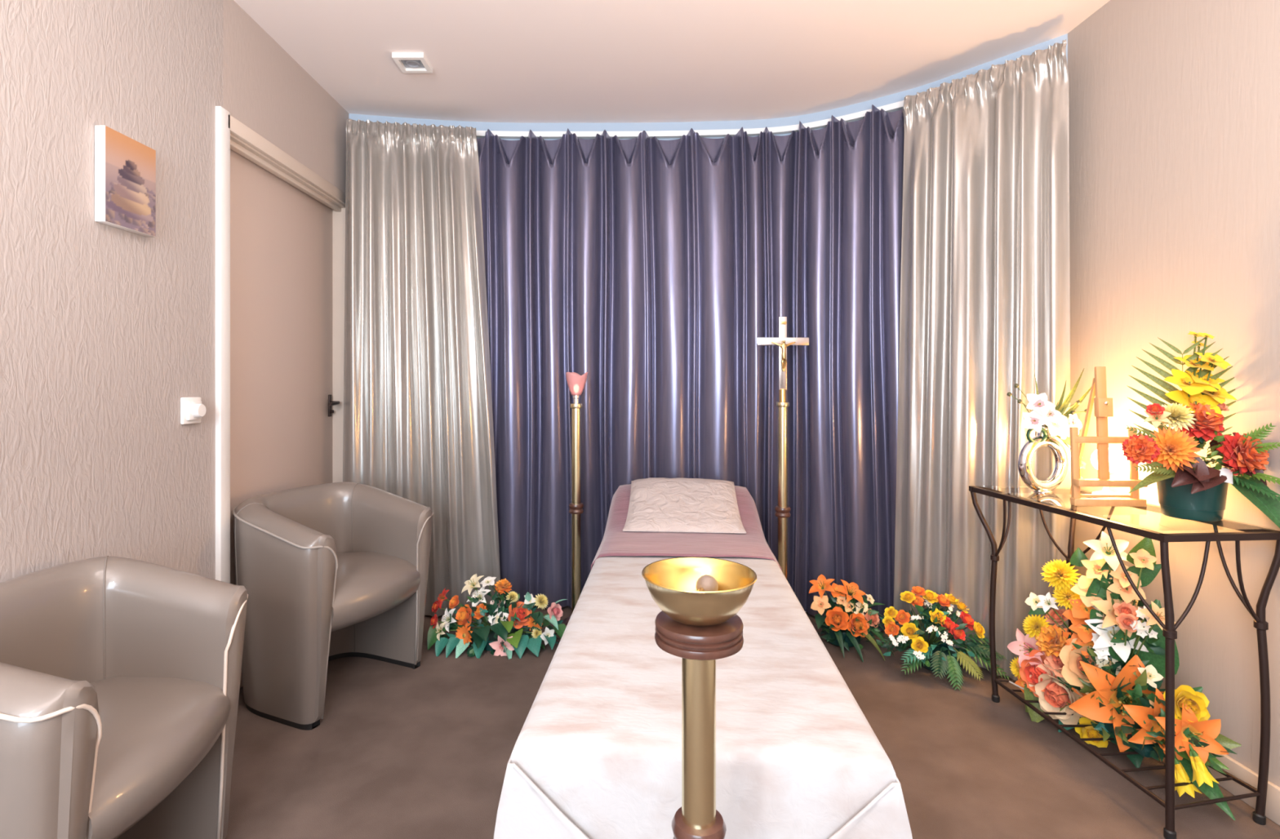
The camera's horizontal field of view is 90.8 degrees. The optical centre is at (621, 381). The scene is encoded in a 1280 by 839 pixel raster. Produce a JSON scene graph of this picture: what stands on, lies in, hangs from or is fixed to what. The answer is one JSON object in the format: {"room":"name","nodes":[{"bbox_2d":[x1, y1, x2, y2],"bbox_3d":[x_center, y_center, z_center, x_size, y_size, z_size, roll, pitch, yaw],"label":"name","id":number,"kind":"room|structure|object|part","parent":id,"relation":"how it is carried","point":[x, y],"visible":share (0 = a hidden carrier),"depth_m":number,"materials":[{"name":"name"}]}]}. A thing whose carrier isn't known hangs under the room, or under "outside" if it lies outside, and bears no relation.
{"room":"funeral viewing room","nodes":[
{"label":"funeral viewing room","id":0,"kind":"room"},
{"bbox_2d":[0,0,222,582],"bbox_3d":[-1.458,-0.098,0.232,0.120,2.555,3.964,0,0,0],"label":"wall","id":1,"kind":"structure","parent":0,"point":[104,329],"depth_m":1.70,"materials":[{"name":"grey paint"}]},
{"bbox_2d":[94,125,155,236],"bbox_3d":[-1.383,-0.552,1.763,0.029,0.255,0.182,0,0,0],"label":"wall picture","id":2,"kind":"object","parent":1,"relation":"attached to","point":[125,167],"visible":1,"depth_m":1.74,"materials":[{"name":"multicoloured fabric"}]},
{"bbox_2d":[180,396,206,424],"bbox_3d":[-1.377,0.093,2.040,0.042,0.086,0.086,0,0,0],"label":"dimmer switch","id":3,"kind":"object","parent":1,"relation":"attached to","point":[192,409],"visible":1,"depth_m":2.02,"materials":[{"name":"white plastic"}]},
{"bbox_3d":[-1.367,0.093,2.040,0.022,0.044,0.044,0,0,0],"label":"knob","id":4,"kind":"part","parent":3,"relation":"part of","materials":[{"name":"white plastic"}]},
{"bbox_2d":[222,0,348,192],"bbox_3d":[-1.458,-0.098,2.757,0.120,2.555,1.086,0,0,0],"label":"wall","id":5,"kind":"structure","parent":0,"point":[265,89],"depth_m":2.58,"materials":[{"name":"beige paint"}]},
{"bbox_2d":[215,106,345,688],"bbox_3d":[-1.444,0.115,2.714,0.129,2.130,1.086,0,0,0],"label":"door","id":6,"kind":"structure","parent":5,"relation":"attached to","point":[280,225],"depth_m":2.62,"materials":[{"name":"beige paint"}]},
{"bbox_3d":[-1.390,0.115,2.199,0.022,2.130,0.055,0,0,0],"label":"casing","id":7,"kind":"part","parent":6,"relation":"part of","materials":[{"name":"white paint"}]},
{"bbox_3d":[-1.390,-0.914,2.712,0.022,0.055,1.006,0,0,0],"label":"casing","id":8,"kind":"part","parent":6,"relation":"part of","materials":[{"name":"beige paint"}]},
{"bbox_3d":[-1.435,0.120,3.117,0.059,0.110,0.115,0,0,0],"label":"handle","id":9,"kind":"part","parent":6,"relation":"part of","materials":[{"name":"brown metal"}]},
{"bbox_2d":[234,0,1109,122],"bbox_3d":[0.200,-1.425,0.800,3.600,0.100,5.400,0,0,0],"label":"ceiling","id":10,"kind":"structure","parent":0,"point":[491,60],"depth_m":2.61,"materials":[{"name":"white paint"}]},
{"bbox_2d":[391,52,432,72],"bbox_3d":[-0.893,-1.364,2.700,0.132,0.022,0.132,0,0,0],"label":"recessed light","id":11,"kind":"object","parent":10,"relation":"in","point":[407,62],"visible":1,"depth_m":2.69,"materials":[{"name":"white plastic"}]},
{"bbox_2d":[400,59,424,67],"bbox_3d":[-0.893,-1.368,2.700,0.090,0.006,0.090,0,0,0],"label":"diffuser","id":12,"kind":"object","parent":11,"relation":"attached to","point":[404,63],"depth_m":2.70,"materials":[{"name":"grey glass"}]},
{"bbox_2d":[348,33,1067,140],"bbox_3d":[0.329,-0.098,3.138,3.460,2.555,0.709,0,0,15],"label":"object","id":13,"kind":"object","parent":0,"point":[896,97],"depth_m":3.31,"materials":[{"name":"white paint"}]},
{"bbox_2d":[475,100,903,138],"bbox_3d":[0.248,-1.302,3.128,3.153,0.028,0.558,0,0,13],"label":"rail","id":14,"kind":"object","parent":13,"relation":"attached to","point":[895,106],"visible":0.42,"depth_m":3.31,"materials":[{"name":"white"}]},
{"bbox_2d":[342,118,501,617],"bbox_3d":[-0.984,-0.060,3.123,0.773,2.450,0.084,0,0,-9],"label":"curtain","id":15,"kind":"object","parent":14,"relation":"hanging from","point":[418,416],"visible":0.93,"depth_m":3.12,"materials":[{"name":"beige fabric"}]},
{"bbox_2d":[476,104,904,631],"bbox_3d":[0.301,-0.065,3.149,2.450,2.459,0.410,0,0,12],"label":"curtain","id":16,"kind":"object","parent":14,"relation":"hanging from","point":[653,268],"visible":0.7,"depth_m":3.22,"materials":[{"name":"purple fabric"}]},
{"bbox_2d":[893,39,1071,680],"bbox_3d":[1.439,-0.057,2.594,0.072,2.444,0.688,0,0,-40],"label":"curtain","id":17,"kind":"object","parent":14,"relation":"hanging from","point":[985,277],"visible":0.87,"depth_m":2.58,"materials":[{"name":"beige fabric"}]},
{"bbox_2d":[225,605,1279,838],"bbox_3d":[0.200,1.230,0.800,3.600,0.100,5.400,0,0,0],"label":"floor","id":18,"kind":"structure","parent":0,"point":[396,752],"depth_m":1.95,"materials":[{"name":"carpet"}]},
{"bbox_2d":[0,555,248,838],"bbox_3d":[-1.151,0.806,1.326,0.473,0.749,0.640,0,0,-2],"label":"armchair","id":19,"kind":"object","parent":18,"relation":"on","point":[120,677],"visible":1,"depth_m":1.41,"materials":[{"name":"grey leather"}]},
{"bbox_3d":[-1.104,0.796,1.075,0.358,0.725,0.125,0,0,-2],"label":"arm","id":20,"kind":"part","parent":19,"relation":"part of","materials":[{"name":"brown leather"}]},
{"bbox_3d":[-1.308,0.795,1.319,0.152,0.726,0.580,0,0,-2],"label":"backrest","id":21,"kind":"part","parent":19,"relation":"part of","materials":[{"name":"brown leather"}]},
{"bbox_3d":[-1.137,0.795,1.327,0.445,0.179,0.426,0,0,-2],"label":"seat","id":22,"kind":"part","parent":19,"relation":"part of","materials":[{"name":"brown leather"}]},
{"bbox_3d":[-1.126,0.796,1.581,0.358,0.725,0.125,0,0,-2],"label":"arm","id":23,"kind":"part","parent":19,"relation":"part of","materials":[{"name":"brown leather"}]},
{"bbox_2d":[232,481,433,730],"bbox_3d":[-1.127,0.806,2.461,0.563,0.748,0.640,0,0,24],"label":"armchair","id":24,"kind":"object","parent":18,"relation":"on","point":[328,571],"visible":0.99,"depth_m":2.23,"materials":[{"name":"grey leather"}]},
{"bbox_3d":[-1.175,0.799,2.208,0.404,0.717,0.130,0,0,24],"label":"arm","id":25,"kind":"part","parent":24,"relation":"part of","materials":[{"name":"brown leather"}]},
{"bbox_3d":[-1.299,0.795,2.538,0.178,0.726,0.590,0,0,24],"label":"backrest","id":26,"kind":"part","parent":24,"relation":"part of","materials":[{"name":"brown leather"}]},
{"bbox_3d":[-1.073,0.795,2.437,0.445,0.179,0.426,0,0,24],"label":"seat","id":27,"kind":"part","parent":24,"relation":"part of","materials":[{"name":"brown leather"}]},
{"bbox_3d":[-0.971,0.799,2.667,0.404,0.717,0.130,0,0,24],"label":"arm","id":28,"kind":"part","parent":24,"relation":"part of","materials":[{"name":"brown leather"}]},
{"bbox_2d":[426,573,567,659],"bbox_3d":[-0.545,1.048,2.830,0.618,0.314,0.318,0,0,3],"label":"flower spray","id":29,"kind":"object","parent":18,"relation":"on","point":[502,636],"visible":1,"depth_m":2.78,"materials":[{"name":"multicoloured plant"}]},
{"bbox_3d":[-0.550,1.153,2.860,0.260,0.055,0.260,0,0,0],"label":"dish","id":30,"kind":"part","parent":29,"relation":"part of","materials":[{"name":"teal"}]},
{"bbox_2d":[560,372,587,626],"bbox_3d":[-0.216,0.567,3.000,0.200,1.226,0.200,0,0,0],"label":"lamp stand","id":31,"kind":"object","parent":18,"relation":"on","point":[576,382],"visible":0.91,"depth_m":2.98,"materials":[{"name":"gold metal"}]},
{"bbox_3d":[-0.212,0.010,3.002,0.105,0.112,0.107,0,0,0],"label":"lamp shade","id":32,"kind":"part","parent":31,"relation":"part of","materials":[{"name":"pink glass"}]},
{"bbox_2d":[654,611,743,838],"bbox_3d":[0.102,0.747,0.835,0.200,0.866,0.200,0,0,0],"label":"stand","id":33,"kind":"object","parent":18,"relation":"on","point":[699,648],"visible":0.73,"depth_m":0.81,"materials":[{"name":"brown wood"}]},
{"bbox_2d":[641,556,756,626],"bbox_3d":[0.102,0.283,0.835,0.151,0.061,0.151,0,0,0],"label":"brass bowl","id":34,"kind":"object","parent":33,"relation":"on","point":[671,583],"visible":0.98,"depth_m":0.81,"materials":[{"name":"gold metal"}]},
{"bbox_2d":[695,574,718,591],"bbox_3d":[0.106,0.283,0.849,0.031,0.031,0.083,0,0,27],"label":"sprinkler","id":35,"kind":"object","parent":34,"relation":"in","point":[706,583],"visible":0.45,"depth_m":0.86,"materials":[{"name":"grey metal"}]},
{"bbox_3d":[0.098,0.284,0.837,0.012,0.014,0.056,0,0,22],"label":"handle","id":36,"kind":"part","parent":35,"relation":"part of","materials":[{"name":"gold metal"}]},
{"bbox_2d":[493,539,912,838],"bbox_3d":[0.205,0.892,2.039,0.757,0.554,2.100,0,0,5],"label":"bed","id":37,"kind":"object","parent":18,"relation":"on","point":[597,752],"visible":0.65,"depth_m":1.09,"materials":[{"name":"beige fabric"}]},
{"bbox_2d":[591,484,782,570],"bbox_3d":[0.259,0.819,2.637,0.674,0.662,0.904,0,0,5],"label":"blanket","id":38,"kind":"object","parent":37,"relation":"on","point":[617,542],"visible":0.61,"depth_m":2.41,"materials":[{"name":"pink fabric"}]},
{"bbox_2d":[622,477,746,533],"bbox_3d":[0.270,0.527,2.775,0.490,0.147,0.525,0,0,5],"label":"pillow","id":39,"kind":"object","parent":38,"relation":"on","point":[656,504],"visible":1,"depth_m":2.69,"materials":[{"name":"beige fabric"}]},
{"bbox_2d":[756,316,808,581],"bbox_3d":[0.745,0.440,2.920,0.199,1.480,0.199,0,0,39],"label":"crucifix","id":40,"kind":"object","parent":18,"relation":"on","point":[782,510],"visible":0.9,"depth_m":2.90,"materials":[{"name":"gold metal"}]},
{"bbox_2d":[778,389,786,401],"bbox_3d":[0.745,0.065,2.920,0.033,0.060,0.033,0,0,0],"label":"socket","id":41,"kind":"object","parent":40,"relation":"attached to","point":[782,393],"depth_m":2.91,"materials":[{"name":"gold metal"}]},
{"bbox_2d":[808,574,894,662],"bbox_3d":[1.020,1.041,2.814,0.336,0.302,0.326,0,0,-11],"label":"flower spray","id":42,"kind":"object","parent":18,"relation":"on","point":[842,631],"visible":1,"depth_m":2.80,"materials":[{"name":"orange plant"}]},
{"bbox_3d":[1.000,1.143,2.860,0.170,0.075,0.170,0,0,0],"label":"pot","id":43,"kind":"part","parent":42,"relation":"part of","materials":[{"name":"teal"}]},
{"bbox_2d":[880,586,1009,691],"bbox_3d":[1.299,1.019,2.541,0.484,0.321,0.348,0,0,22],"label":"flower arrangement","id":44,"kind":"object","parent":18,"relation":"on","point":[934,655],"visible":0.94,"depth_m":2.53,"materials":[{"name":"multicoloured plant"}]},
{"bbox_2d":[921,640,959,673],"bbox_3d":[1.300,1.140,2.600,0.176,0.080,0.176,0,0,0],"label":"leaves","id":45,"kind":"object","parent":44,"relation":"on","point":[953,654],"depth_m":2.58,"materials":[{"name":"teal plant"}]},
{"bbox_2d":[1007,531,1241,820],"bbox_3d":[1.544,0.833,1.966,0.298,0.719,0.645,0,0,0],"label":"flower arrangement","id":46,"kind":"object","parent":18,"relation":"on","point":[1110,673],"visible":0.97,"depth_m":1.96,"materials":[{"name":"multicoloured plant"}]},
{"bbox_3d":[1.545,1.083,1.751,0.056,0.107,0.064,-17,-14,12],"label":"trumpet flower","id":47,"kind":"part","parent":46,"relation":"part of","materials":[{"name":"yellow plant"}]},
{"bbox_3d":[1.552,1.030,1.701,0.050,0.096,0.057,-16,-14,9],"label":"trumpet flower","id":48,"kind":"part","parent":46,"relation":"part of","materials":[{"name":"yellow plant"}]},
{"bbox_2d":[968,485,1279,838],"bbox_3d":[1.531,0.785,2.023,0.352,0.791,0.787,0,0,-6],"label":"console table","id":49,"kind":"object","parent":18,"relation":"on","point":[1251,532],"visible":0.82,"depth_m":1.68,"materials":[{"name":"brown metal"}]},
{"bbox_3d":[1.354,0.795,2.357,0.019,0.772,0.095,0,0,-45],"label":"leg","id":50,"kind":"part","parent":49,"relation":"part of","materials":[{"name":"brown metal"}]},
{"bbox_3d":[1.500,1.102,2.306,0.249,0.009,0.009,0,0,12],"label":"shelf rail","id":51,"kind":"part","parent":49,"relation":"part of","materials":[{"name":"brown metal"}]},
{"bbox_2d":[1017,426,1067,493],"bbox_3d":[1.492,0.275,2.235,0.203,0.232,0.060,0,0,-14],"label":"ring vase","id":52,"kind":"object","parent":49,"relation":"on","point":[1028,450],"visible":0.94,"depth_m":2.22,"materials":[{"name":"silver metal"}]},
{"bbox_2d":[1007,368,1091,479],"bbox_3d":[1.527,0.157,2.232,0.335,0.411,0.108,0,0,-7],"label":"flowers","id":53,"kind":"object","parent":52,"relation":"in","point":[1044,412],"visible":0.81,"depth_m":2.21,"materials":[{"name":"white plant"}]},
{"bbox_3d":[1.487,0.061,2.265,0.014,0.179,0.022,3,-3,1],"label":"grass blade","id":54,"kind":"part","parent":53,"relation":"part of","materials":[{"name":"green plant"}]},
{"bbox_3d":[1.564,0.082,2.262,0.016,0.211,0.026,29,-12,6],"label":"grass blade","id":55,"kind":"part","parent":53,"relation":"part of","materials":[{"name":"green plant"}]},
{"bbox_3d":[1.602,0.091,2.242,0.019,0.252,0.031,45,0,8],"label":"grass blade","id":56,"kind":"part","parent":53,"relation":"part of","materials":[{"name":"green plant"}]},
{"bbox_3d":[1.586,0.065,2.254,0.022,0.286,0.035,36,-4,7],"label":"grass blade","id":57,"kind":"part","parent":53,"relation":"part of","materials":[{"name":"green plant"}]},
{"bbox_3d":[1.562,0.264,2.207,0.084,0.172,0.009,0,0,7],"label":"hanging stem","id":58,"kind":"part","parent":53,"relation":"part of","materials":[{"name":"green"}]},
{"bbox_3d":[1.642,0.795,2.299,0.079,0.772,0.018,0,0,-43],"label":"leg","id":59,"kind":"part","parent":49,"relation":"part of","materials":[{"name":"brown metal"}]},
{"bbox_3d":[1.397,1.102,1.981,0.049,0.013,0.704,0,0,0],"label":"shelf rail","id":60,"kind":"part","parent":49,"relation":"part of","materials":[{"name":"brown metal"}]},
{"bbox_2d":[1090,448,1121,498],"bbox_3d":[1.635,0.306,2.130,0.084,0.167,0.084,0,0,0],"label":"globe lamp","id":61,"kind":"object","parent":49,"relation":"on","point":[1115,459],"visible":0.41,"depth_m":2.10,"materials":[{"name":"white glass"}]},
{"bbox_3d":[1.635,0.265,2.130,0.084,0.084,0.084,0,0,0],"label":"globe","id":62,"kind":"part","parent":61,"relation":"part of","materials":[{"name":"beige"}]},
{"bbox_2d":[1069,366,1147,506],"bbox_3d":[1.528,0.171,2.055,0.213,0.438,0.199,0,0,4],"label":"easel","id":63,"kind":"object","parent":49,"relation":"on","point":[1103,405],"visible":0.87,"depth_m":1.99,"materials":[{"name":"brown wood"}]},
{"bbox_3d":[1.435,0.267,1.997,0.019,0.246,0.026,0,0,4],"label":"post","id":64,"kind":"part","parent":63,"relation":"part of","materials":[{"name":"brown wood"}]},
{"bbox_3d":[1.529,0.186,2.090,0.010,0.397,0.130,0,0,4],"label":"leg","id":65,"kind":"part","parent":63,"relation":"part of","materials":[{"name":"brown wood"}]},
{"bbox_3d":[1.610,0.267,1.985,0.019,0.246,0.026,0,0,4],"label":"post","id":66,"kind":"part","parent":63,"relation":"part of","materials":[{"name":"brown wood"}]},
{"bbox_3d":[1.529,0.405,2.023,0.353,0.018,0.784,0,0,-6],"label":"frame","id":67,"kind":"part","parent":49,"relation":"part of","materials":[{"name":"brown metal"}]},
{"bbox_3d":[1.410,0.795,1.631,0.030,0.770,0.018,0,0,27],"label":"leg","id":68,"kind":"part","parent":49,"relation":"part of","materials":[{"name":"brown metal"}]},
{"bbox_2d":[1121,331,1279,528],"bbox_3d":[1.610,0.136,1.791,0.366,0.573,0.257,0,0,21],"label":"potted flowers","id":69,"kind":"object","parent":49,"relation":"on","point":[1188,489],"visible":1,"depth_m":1.76,"materials":[{"name":"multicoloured plant"}]},
{"bbox_3d":[1.642,0.331,1.820,0.164,0.118,0.164,0,0,0],"label":"pot","id":70,"kind":"part","parent":69,"relation":"part of","materials":[{"name":"teal ceramic"}]},
{"bbox_3d":[1.562,1.102,1.658,0.300,0.009,0.009,0,0,-11],"label":"shelf rail","id":71,"kind":"part","parent":49,"relation":"part of","materials":[{"name":"brown metal"}]},
{"bbox_3d":[1.666,1.102,1.984,0.013,0.013,0.599,0,0,-8],"label":"shelf rail","id":72,"kind":"part","parent":49,"relation":"part of","materials":[{"name":"brown metal"}]},
{"bbox_3d":[1.721,0.795,1.675,0.019,0.771,0.058,0,0,-43],"label":"leg","id":73,"kind":"part","parent":49,"relation":"part of","materials":[{"name":"brown metal"}]},
{"bbox_2d":[1067,0,1279,787],"bbox_3d":[1.810,-0.098,0.405,0.100,2.555,4.310,0,0,0],"label":"wall","id":74,"kind":"structure","parent":0,"point":[1174,105],"depth_m":1.94,"materials":[{"name":"beige paint"}]},
{"bbox_2d":[1206,753,1279,826],"bbox_3d":[1.752,1.132,0.355,0.016,0.096,4.210,0,0,0],"label":"baseboard","id":75,"kind":"structure","parent":74,"relation":"attached to","point":[1237,770],"depth_m":1.76,"materials":[{"name":"beige paint"}]}
]}

